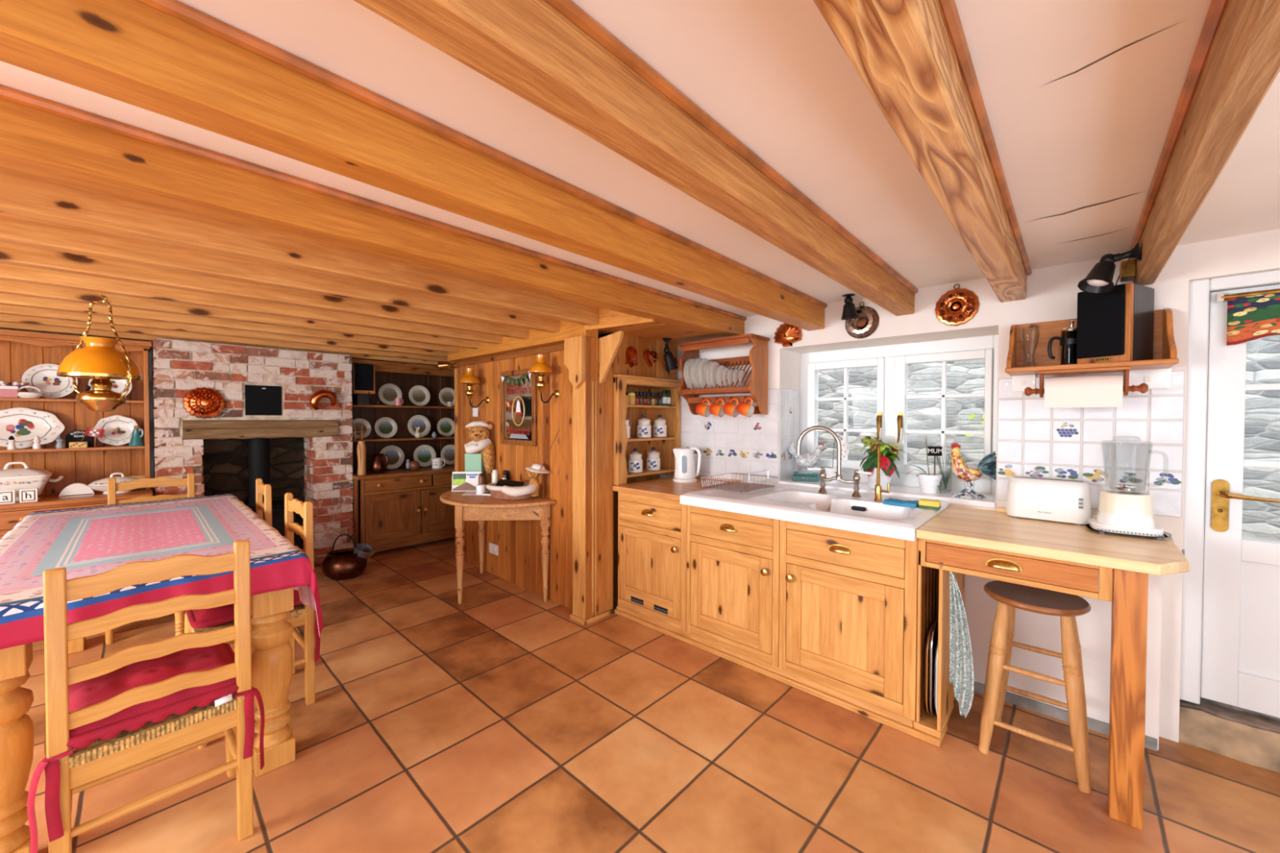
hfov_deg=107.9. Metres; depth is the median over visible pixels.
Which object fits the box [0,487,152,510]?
countertop
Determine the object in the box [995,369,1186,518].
tile backsplash
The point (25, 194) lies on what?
ceiling beam
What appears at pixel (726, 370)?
plate
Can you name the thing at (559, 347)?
trim
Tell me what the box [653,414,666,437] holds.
canister
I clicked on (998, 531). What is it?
countertop
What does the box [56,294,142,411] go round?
pendant lamp
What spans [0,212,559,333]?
ceiling beam
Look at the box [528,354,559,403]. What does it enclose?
wall lamp
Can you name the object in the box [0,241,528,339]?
ceiling beam
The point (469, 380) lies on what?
wall lamp
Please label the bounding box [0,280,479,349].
ceiling beam
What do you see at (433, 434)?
vase
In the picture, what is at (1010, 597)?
bar stool
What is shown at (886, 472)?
flower pot
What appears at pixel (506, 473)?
bottle
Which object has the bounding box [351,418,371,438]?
plate
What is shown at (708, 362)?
plate
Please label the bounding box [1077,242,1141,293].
spotlight
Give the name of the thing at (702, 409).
mug
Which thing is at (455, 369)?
trim
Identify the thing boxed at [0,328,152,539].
dresser
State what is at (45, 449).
shelf
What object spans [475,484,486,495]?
pot
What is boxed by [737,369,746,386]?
plate
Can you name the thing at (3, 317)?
ceiling beam
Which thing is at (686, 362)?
plate
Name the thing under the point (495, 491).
basket
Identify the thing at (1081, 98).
ceiling
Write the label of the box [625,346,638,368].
copper mould
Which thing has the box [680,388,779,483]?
tile backsplash
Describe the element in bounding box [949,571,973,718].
tea towel
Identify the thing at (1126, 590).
table base
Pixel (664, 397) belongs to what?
bottle
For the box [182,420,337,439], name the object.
mantel beam
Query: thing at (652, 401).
spice jar
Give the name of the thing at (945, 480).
plant
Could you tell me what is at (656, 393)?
spice jar
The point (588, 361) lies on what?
timber post
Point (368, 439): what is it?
shelf
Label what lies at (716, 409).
mug
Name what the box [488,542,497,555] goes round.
wall socket
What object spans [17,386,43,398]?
basket
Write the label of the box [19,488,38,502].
block
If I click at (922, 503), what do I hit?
sponge
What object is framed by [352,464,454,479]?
countertop
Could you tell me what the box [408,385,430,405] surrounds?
plate
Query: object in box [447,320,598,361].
header beam
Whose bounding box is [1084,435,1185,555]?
blender
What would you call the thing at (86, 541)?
tablecloth
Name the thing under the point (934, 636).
serving tray
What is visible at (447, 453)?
plate
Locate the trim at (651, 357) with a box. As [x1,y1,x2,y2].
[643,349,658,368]
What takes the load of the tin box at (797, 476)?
on the window sill
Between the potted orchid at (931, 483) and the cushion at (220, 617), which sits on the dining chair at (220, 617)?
the cushion at (220, 617)
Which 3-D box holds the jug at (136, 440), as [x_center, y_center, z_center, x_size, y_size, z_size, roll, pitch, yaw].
[-3.866,0.071,3.579,0.084,0.158,0.083,-1,1,-40]
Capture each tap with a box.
[796,425,871,497]
[870,442,889,501]
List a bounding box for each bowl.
[0,472,52,501]
[88,481,132,493]
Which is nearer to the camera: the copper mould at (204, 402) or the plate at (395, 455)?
the copper mould at (204, 402)
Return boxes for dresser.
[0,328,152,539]
[349,358,454,558]
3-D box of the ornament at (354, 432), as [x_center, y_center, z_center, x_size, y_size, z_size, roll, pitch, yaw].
[-2.834,0.046,4.688,0.040,0.174,0.100,1,1,43]
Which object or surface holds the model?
on the dresser at (20, 351)
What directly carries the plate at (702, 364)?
in the plate rack at (757, 359)
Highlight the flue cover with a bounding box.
[244,384,281,415]
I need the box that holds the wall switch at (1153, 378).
[1128,368,1172,389]
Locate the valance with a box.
[1214,288,1279,345]
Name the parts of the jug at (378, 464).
handle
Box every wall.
[0,328,453,530]
[598,332,677,598]
[659,228,1279,742]
[964,568,1162,750]
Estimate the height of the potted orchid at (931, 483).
0.353 m
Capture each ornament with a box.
[85,385,91,391]
[352,422,364,439]
[405,459,419,470]
[414,426,421,438]
[787,440,825,473]
[948,442,996,498]
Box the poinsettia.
[855,435,904,488]
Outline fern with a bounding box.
[964,414,984,436]
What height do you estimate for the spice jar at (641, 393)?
0.100 m
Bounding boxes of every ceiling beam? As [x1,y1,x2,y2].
[0,0,827,330]
[0,84,746,337]
[0,166,598,325]
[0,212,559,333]
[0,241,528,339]
[0,262,502,344]
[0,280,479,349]
[0,293,459,352]
[0,304,447,357]
[0,313,453,363]
[0,321,453,365]
[353,0,918,315]
[813,0,1031,302]
[1128,0,1279,285]
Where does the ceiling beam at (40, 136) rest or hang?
attached to the ceiling
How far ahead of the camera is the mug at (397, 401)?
4.94 m
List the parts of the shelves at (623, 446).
panel, panel, cornice, shelf, shelf, shelf, panel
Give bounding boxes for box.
[0,380,31,398]
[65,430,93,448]
[464,453,484,479]
[792,471,819,481]
[1119,258,1136,282]
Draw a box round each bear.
[464,421,494,484]
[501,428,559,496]
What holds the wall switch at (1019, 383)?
attached to the wall at (1033, 440)
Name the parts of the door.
handle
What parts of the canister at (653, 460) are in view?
lid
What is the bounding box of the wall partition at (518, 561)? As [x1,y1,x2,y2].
[457,350,572,608]
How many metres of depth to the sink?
2.49 m
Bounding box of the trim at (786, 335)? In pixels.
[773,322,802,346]
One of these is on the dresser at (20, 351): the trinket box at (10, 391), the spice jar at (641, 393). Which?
the trinket box at (10, 391)
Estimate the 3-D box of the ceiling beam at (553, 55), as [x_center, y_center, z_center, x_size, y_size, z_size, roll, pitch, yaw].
[-0.393,-0.670,0.591,0.115,0.144,5.575,1,1,43]
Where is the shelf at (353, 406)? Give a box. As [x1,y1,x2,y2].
[351,404,454,408]
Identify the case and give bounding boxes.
[495,479,524,486]
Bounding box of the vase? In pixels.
[431,431,436,437]
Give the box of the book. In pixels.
[482,491,490,495]
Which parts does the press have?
handle, lid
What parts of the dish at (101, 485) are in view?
lid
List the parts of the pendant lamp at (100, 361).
lamp shade, burner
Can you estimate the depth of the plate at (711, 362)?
3.28 m
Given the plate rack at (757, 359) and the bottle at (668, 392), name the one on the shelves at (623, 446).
the bottle at (668, 392)
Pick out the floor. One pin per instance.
(497, 720)
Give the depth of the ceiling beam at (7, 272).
2.48 m
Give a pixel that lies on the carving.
(361, 448)
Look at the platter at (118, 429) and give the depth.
3.58 m
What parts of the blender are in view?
lid, cord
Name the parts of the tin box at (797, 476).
lid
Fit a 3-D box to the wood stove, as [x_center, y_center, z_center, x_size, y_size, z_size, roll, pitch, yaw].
[-3.354,0.614,4.108,0.343,1.270,0.560,1,1,43]
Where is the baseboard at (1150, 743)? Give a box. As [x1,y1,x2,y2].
[973,680,1157,751]
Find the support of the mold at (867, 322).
attached to the wall at (1033, 440)
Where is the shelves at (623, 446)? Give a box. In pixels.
[613,373,681,485]
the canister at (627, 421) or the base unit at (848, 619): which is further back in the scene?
the canister at (627, 421)
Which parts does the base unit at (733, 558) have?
cup handle, panel, drawer, door, knob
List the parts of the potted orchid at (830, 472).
flower pot, stem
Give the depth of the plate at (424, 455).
5.28 m
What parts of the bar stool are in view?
leg, leg, seat, leg, leg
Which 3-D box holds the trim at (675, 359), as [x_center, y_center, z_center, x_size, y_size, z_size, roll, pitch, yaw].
[0.250,-0.500,3.647,0.044,0.143,0.143,1,1,43]
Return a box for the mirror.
[500,368,537,446]
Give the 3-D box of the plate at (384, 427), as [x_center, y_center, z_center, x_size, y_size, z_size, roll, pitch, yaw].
[-2.714,0.011,4.978,0.047,0.222,0.224,1,1,43]
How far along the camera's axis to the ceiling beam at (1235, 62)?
0.94 m
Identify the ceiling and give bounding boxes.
[0,0,1279,316]
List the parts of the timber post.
skirting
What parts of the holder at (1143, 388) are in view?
arm, arm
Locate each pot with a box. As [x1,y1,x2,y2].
[446,401,453,406]
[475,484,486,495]
[866,466,892,488]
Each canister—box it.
[625,418,630,439]
[627,448,642,472]
[636,414,651,438]
[646,447,660,471]
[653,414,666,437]
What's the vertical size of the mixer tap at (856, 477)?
0.409 m
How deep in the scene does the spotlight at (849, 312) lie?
2.71 m
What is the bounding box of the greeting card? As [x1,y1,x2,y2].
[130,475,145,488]
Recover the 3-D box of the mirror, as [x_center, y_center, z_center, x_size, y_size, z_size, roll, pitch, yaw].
[-0.975,-0.151,3.727,0.495,0.600,0.027,1,1,43]
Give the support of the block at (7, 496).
on the dresser at (20, 351)
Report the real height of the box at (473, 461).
0.300 m
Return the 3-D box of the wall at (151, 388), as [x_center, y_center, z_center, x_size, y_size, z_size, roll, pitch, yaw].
[-3.985,0.215,3.880,0.140,2.133,5.675,1,1,43]
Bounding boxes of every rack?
[677,333,769,414]
[700,469,777,493]
[915,551,965,731]
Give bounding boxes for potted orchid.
[821,433,848,483]
[903,435,955,493]
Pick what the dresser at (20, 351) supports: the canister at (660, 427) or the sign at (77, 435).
the sign at (77, 435)
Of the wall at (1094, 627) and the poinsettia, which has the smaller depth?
the wall at (1094, 627)
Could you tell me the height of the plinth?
0.060 m
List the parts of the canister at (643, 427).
lid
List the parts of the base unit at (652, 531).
cup handle, panel, drawer, door, knob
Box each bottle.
[478,473,484,484]
[502,470,509,479]
[661,390,666,405]
[666,390,671,405]
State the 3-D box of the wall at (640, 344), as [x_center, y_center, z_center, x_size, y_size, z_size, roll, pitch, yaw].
[-0.022,0.315,3.579,0.235,1.960,0.717,1,1,43]
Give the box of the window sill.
[778,478,995,508]
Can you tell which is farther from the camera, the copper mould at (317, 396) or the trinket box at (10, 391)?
the copper mould at (317, 396)
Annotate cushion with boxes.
[66,643,239,749]
[185,590,302,628]
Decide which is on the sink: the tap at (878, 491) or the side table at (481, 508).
the tap at (878, 491)
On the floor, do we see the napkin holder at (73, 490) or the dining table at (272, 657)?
the dining table at (272, 657)
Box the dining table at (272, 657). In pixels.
[0,587,295,852]
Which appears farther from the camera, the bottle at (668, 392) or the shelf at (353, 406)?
the shelf at (353, 406)
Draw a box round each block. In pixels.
[0,489,16,504]
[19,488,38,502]
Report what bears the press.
on the wall shelf at (1022, 351)
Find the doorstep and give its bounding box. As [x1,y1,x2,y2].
[1178,696,1279,773]
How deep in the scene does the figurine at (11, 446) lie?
3.14 m
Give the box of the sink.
[680,480,949,541]
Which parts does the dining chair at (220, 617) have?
leg, leg, rush seat, seat rail, post, post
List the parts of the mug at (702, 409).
handle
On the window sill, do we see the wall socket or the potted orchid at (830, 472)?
the potted orchid at (830, 472)
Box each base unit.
[617,491,687,631]
[686,505,779,667]
[778,520,918,721]
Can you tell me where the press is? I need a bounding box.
[1047,320,1077,364]
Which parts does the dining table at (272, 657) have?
leg, leg, leg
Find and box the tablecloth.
[0,493,323,649]
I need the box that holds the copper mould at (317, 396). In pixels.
[309,388,339,410]
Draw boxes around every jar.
[627,392,635,404]
[634,391,639,404]
[638,391,644,404]
[642,391,647,404]
[647,392,650,404]
[649,392,655,405]
[653,392,657,405]
[657,392,662,405]
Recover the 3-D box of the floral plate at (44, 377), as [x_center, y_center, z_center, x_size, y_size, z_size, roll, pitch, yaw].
[-4.229,-0.327,3.343,0.050,0.248,0.250,1,1,43]
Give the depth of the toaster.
2.10 m
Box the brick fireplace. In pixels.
[151,337,353,567]
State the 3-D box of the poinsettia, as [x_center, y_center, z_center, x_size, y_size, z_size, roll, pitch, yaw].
[1.467,0.216,2.856,0.264,0.318,0.270,0,1,-28]
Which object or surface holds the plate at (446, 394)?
on the dresser at (383, 521)
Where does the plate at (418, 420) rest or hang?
on the dresser at (383, 521)
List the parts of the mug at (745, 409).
handle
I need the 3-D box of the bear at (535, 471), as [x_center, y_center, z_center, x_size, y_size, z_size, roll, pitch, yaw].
[-0.764,0.263,3.407,0.442,0.501,0.244,0,1,9]
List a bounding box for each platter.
[0,407,64,448]
[93,415,140,445]
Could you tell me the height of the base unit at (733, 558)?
0.795 m
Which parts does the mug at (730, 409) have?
handle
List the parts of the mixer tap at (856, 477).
lever, spout, lever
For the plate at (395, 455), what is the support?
on the dresser at (383, 521)
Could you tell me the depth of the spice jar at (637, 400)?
3.44 m
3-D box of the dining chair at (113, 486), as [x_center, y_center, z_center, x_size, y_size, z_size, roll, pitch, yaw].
[-3.190,0.817,3.071,0.445,0.962,0.474,1,1,41]
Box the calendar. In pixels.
[451,471,481,491]
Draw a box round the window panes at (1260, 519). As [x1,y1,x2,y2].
[817,334,1279,541]
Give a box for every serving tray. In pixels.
[924,616,938,713]
[928,617,938,717]
[934,640,937,714]
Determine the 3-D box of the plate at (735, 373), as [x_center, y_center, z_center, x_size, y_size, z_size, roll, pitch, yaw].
[0.670,-0.327,3.197,0.015,0.139,0.140,1,1,38]
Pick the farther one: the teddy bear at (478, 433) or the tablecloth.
the teddy bear at (478, 433)
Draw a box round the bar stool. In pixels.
[977,580,1091,794]
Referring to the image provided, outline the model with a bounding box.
[69,441,88,448]
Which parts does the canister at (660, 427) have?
lid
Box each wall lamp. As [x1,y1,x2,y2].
[459,368,488,408]
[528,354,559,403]
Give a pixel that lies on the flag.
(91, 432)
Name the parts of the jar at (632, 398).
lid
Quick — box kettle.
[672,446,701,482]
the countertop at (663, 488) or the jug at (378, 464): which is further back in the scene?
the jug at (378, 464)
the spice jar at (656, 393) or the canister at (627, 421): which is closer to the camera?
the canister at (627, 421)
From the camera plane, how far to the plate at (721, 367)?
3.25 m
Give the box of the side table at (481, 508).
[440,488,555,604]
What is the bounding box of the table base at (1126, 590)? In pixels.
[917,537,1148,830]
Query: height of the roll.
0.139 m
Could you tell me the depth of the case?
3.51 m
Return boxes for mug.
[394,398,403,405]
[695,398,711,417]
[709,398,724,417]
[723,397,738,417]
[737,397,754,417]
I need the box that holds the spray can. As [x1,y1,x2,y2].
[491,469,497,483]
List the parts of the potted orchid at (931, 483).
flower pot, stem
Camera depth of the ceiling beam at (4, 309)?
3.25 m
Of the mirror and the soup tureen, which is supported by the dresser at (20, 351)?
the soup tureen
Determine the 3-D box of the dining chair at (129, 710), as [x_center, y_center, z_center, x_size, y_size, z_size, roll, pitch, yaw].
[-1.540,0.848,1.482,0.445,0.962,0.474,1,1,41]
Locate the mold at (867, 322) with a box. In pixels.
[844,302,879,338]
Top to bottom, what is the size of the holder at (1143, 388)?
0.116 m
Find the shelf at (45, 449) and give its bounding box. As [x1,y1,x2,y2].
[0,445,144,453]
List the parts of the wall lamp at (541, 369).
lamp shade, burner, arm, wall plate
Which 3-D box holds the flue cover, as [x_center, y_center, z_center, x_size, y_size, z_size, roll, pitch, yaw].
[-3.265,-0.225,4.036,0.089,0.256,0.246,1,1,43]
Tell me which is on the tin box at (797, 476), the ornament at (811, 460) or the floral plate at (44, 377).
the ornament at (811, 460)
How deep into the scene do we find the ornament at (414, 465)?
4.94 m
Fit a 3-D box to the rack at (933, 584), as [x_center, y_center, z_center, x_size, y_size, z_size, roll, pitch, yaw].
[1.417,0.893,2.156,0.116,0.739,0.572,1,1,43]
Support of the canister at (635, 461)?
on the shelves at (623, 446)
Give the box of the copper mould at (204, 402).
[182,386,225,418]
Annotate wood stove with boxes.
[244,437,297,546]
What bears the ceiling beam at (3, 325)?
attached to the ceiling
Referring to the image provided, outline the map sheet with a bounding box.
[461,491,487,495]
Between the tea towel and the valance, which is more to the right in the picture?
the valance
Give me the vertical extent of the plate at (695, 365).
0.243 m
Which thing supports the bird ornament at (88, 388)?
on the dresser at (20, 351)
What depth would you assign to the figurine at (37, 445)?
3.22 m
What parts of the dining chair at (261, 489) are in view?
leg, post, post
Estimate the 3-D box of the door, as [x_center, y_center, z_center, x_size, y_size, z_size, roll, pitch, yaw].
[2.660,0.282,1.664,0.952,1.765,0.155,1,1,43]
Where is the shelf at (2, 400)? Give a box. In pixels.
[0,397,144,403]
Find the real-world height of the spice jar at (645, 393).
0.100 m
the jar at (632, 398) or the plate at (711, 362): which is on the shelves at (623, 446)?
the jar at (632, 398)
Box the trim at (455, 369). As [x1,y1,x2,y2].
[453,361,457,558]
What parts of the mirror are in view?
glass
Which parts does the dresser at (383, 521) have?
panel, door, panel, drawer, cornice, panel, door, panel, drawer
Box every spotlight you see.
[437,360,457,370]
[662,337,678,371]
[840,293,858,319]
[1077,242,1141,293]
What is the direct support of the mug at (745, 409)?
hanging from the plate rack at (757, 359)
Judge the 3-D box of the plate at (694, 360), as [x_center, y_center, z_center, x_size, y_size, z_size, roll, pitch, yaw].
[0.436,-0.382,3.431,0.026,0.243,0.244,1,1,38]
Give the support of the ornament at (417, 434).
on the dresser at (383, 521)
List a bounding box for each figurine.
[6,435,16,449]
[32,435,41,448]
[55,435,64,448]
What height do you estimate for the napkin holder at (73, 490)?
0.090 m
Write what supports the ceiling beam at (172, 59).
attached to the ceiling
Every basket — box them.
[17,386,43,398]
[486,482,532,499]
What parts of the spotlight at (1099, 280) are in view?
bulb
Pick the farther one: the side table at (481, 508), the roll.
the side table at (481, 508)
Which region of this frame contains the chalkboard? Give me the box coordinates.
[351,363,375,404]
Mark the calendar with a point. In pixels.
(461, 481)
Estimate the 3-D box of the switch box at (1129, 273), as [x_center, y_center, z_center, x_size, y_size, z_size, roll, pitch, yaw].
[2.045,-0.652,1.953,0.045,0.070,0.090,1,1,43]
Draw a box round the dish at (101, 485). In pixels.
[87,472,138,493]
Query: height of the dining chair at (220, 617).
0.962 m
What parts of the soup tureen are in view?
lid, handle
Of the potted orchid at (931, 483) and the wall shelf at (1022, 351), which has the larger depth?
the potted orchid at (931, 483)
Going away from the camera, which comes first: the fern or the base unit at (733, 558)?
the base unit at (733, 558)
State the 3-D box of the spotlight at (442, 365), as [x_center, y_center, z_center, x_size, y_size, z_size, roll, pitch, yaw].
[-1.819,-0.573,4.414,0.166,0.089,0.089,0,1,-14]
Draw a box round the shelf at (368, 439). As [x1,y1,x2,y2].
[352,436,454,442]
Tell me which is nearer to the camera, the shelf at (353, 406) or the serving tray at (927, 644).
the serving tray at (927, 644)
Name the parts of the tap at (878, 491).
spout, lever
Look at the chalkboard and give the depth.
4.64 m
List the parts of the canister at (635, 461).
lid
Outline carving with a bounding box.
[356,440,366,475]
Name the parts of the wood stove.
door, door glass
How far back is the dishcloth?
2.40 m
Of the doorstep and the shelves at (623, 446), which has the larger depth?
the shelves at (623, 446)
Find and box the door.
[1179,269,1279,718]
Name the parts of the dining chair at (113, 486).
leg, post, post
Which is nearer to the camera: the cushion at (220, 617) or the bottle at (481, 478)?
the cushion at (220, 617)
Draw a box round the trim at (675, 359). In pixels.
[663,355,677,371]
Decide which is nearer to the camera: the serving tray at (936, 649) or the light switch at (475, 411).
the serving tray at (936, 649)
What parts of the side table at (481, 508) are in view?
leg, leg, leg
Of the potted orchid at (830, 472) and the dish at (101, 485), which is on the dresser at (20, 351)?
the dish at (101, 485)
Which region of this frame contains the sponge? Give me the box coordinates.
[918,498,941,510]
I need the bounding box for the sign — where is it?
[927,446,942,474]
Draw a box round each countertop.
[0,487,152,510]
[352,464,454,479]
[612,475,742,501]
[915,506,1190,575]
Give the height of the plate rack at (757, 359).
0.525 m
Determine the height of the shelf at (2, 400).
0.020 m
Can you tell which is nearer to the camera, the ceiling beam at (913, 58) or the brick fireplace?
the ceiling beam at (913, 58)
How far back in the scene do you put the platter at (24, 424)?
3.27 m
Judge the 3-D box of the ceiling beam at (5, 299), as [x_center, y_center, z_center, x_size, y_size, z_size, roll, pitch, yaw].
[-3.229,-0.714,2.571,0.078,0.136,4.610,1,1,43]
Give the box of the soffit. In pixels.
[584,307,724,344]
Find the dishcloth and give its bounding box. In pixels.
[882,497,918,507]
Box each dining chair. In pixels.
[26,539,264,852]
[104,472,195,644]
[174,478,271,635]
[184,492,319,749]
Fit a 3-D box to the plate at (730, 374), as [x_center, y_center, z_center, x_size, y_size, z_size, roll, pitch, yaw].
[0.638,-0.330,3.227,0.015,0.143,0.144,1,1,38]
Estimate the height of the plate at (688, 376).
0.243 m
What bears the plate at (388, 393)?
on the dresser at (383, 521)
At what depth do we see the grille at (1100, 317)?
1.94 m
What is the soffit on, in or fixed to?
attached to the ceiling
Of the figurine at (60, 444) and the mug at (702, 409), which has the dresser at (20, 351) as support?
the figurine at (60, 444)
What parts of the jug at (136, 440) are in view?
handle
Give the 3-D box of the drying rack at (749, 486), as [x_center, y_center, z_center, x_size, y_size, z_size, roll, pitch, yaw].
[0.646,0.341,3.031,0.366,0.130,0.406,1,1,43]
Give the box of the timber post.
[564,330,623,625]
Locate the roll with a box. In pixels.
[1044,373,1123,408]
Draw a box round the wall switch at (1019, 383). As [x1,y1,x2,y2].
[1011,374,1035,391]
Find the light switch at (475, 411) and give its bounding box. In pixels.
[472,407,478,416]
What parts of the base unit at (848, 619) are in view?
knob, cup handle, panel, door, drawer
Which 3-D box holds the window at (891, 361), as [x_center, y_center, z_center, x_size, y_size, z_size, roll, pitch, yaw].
[1.590,-0.075,2.989,1.178,0.897,0.145,1,1,43]
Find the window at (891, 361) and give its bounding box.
[799,334,998,493]
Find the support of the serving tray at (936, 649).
in the rack at (933, 584)
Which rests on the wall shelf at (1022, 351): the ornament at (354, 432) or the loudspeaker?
the loudspeaker
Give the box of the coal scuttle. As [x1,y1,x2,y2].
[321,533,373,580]
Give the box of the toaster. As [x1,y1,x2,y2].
[1005,476,1097,525]
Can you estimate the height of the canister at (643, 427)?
0.178 m
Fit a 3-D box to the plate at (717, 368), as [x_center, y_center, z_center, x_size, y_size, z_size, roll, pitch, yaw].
[0.574,-0.346,3.292,0.018,0.175,0.176,1,1,38]
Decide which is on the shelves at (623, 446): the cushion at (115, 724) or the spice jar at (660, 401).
the spice jar at (660, 401)
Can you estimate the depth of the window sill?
2.70 m
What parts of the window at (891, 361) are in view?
sash, handle, handle, sash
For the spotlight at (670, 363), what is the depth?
3.45 m
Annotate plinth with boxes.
[614,604,953,746]
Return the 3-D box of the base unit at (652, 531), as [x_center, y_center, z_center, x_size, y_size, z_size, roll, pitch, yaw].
[0.245,0.845,3.223,0.592,0.795,0.606,1,1,43]
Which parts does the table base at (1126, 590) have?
cup handle, drawer, leg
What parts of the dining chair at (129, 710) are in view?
leg, post, rush seat, seat rail, leg, post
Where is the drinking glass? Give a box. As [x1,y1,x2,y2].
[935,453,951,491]
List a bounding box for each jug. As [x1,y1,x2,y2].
[128,425,144,446]
[369,453,388,473]
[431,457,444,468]
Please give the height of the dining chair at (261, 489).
0.962 m
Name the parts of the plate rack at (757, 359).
panel, rail, rail, panel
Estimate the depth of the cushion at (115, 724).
1.39 m
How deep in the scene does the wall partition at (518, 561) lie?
3.65 m
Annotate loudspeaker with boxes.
[1075,257,1154,364]
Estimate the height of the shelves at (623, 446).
0.768 m
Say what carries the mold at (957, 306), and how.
hanging from the wall at (1033, 440)
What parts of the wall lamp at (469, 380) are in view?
lamp shade, burner, arm, wall plate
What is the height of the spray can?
0.176 m
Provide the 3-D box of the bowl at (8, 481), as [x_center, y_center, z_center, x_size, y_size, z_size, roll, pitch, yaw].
[-4.182,0.402,3.126,0.214,0.185,0.290,1,1,43]
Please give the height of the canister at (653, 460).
0.178 m
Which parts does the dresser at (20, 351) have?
drawer, panel, cornice, panel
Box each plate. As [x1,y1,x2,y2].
[22,364,77,398]
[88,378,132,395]
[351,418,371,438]
[374,417,397,438]
[378,383,402,404]
[379,445,404,469]
[407,414,431,436]
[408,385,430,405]
[413,444,435,466]
[436,417,454,436]
[439,387,454,406]
[440,444,454,464]
[683,359,691,389]
[685,358,696,389]
[690,358,697,387]
[693,358,702,388]
[696,358,703,388]
[698,358,709,388]
[704,360,711,388]
[706,360,713,387]
[709,361,719,387]
[715,364,720,387]
[717,364,724,387]
[722,367,729,387]
[727,368,734,386]
[733,368,741,386]
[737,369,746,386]
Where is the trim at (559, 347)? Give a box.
[455,342,564,367]
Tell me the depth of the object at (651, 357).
3.45 m
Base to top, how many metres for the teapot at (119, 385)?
0.218 m
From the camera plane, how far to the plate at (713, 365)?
3.29 m
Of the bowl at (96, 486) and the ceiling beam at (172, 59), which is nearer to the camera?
the ceiling beam at (172, 59)
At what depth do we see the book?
3.61 m
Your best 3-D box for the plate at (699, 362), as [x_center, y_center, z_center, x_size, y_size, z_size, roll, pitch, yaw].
[0.472,-0.378,3.397,0.025,0.235,0.236,1,1,38]
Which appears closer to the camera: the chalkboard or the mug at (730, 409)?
the mug at (730, 409)
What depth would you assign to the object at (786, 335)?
3.07 m
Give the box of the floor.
[20,537,1279,852]
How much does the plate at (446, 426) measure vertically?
0.218 m
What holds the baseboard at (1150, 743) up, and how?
attached to the wall at (1094, 627)
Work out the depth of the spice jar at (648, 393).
3.55 m
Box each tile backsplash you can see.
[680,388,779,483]
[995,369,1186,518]
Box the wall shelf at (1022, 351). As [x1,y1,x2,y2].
[1004,307,1178,376]
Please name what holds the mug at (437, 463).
on the dresser at (383, 521)
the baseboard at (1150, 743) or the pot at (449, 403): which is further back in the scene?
the pot at (449, 403)
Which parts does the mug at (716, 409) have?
handle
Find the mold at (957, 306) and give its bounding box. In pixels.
[934,284,979,325]
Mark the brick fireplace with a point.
(219, 466)
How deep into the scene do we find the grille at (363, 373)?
4.62 m
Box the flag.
[80,427,104,447]
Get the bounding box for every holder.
[58,483,94,497]
[1024,366,1148,397]
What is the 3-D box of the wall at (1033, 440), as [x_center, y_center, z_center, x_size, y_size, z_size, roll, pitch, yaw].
[0.732,0.230,3.620,7.400,2.133,0.398,1,1,43]
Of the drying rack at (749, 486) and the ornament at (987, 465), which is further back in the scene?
the drying rack at (749, 486)
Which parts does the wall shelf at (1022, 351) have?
panel, panel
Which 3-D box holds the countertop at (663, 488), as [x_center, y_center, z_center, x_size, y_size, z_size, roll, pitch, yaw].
[0.279,0.416,3.282,0.598,0.057,0.740,1,1,43]
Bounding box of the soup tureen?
[0,461,63,501]
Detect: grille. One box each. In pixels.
[354,363,373,391]
[1075,284,1125,359]

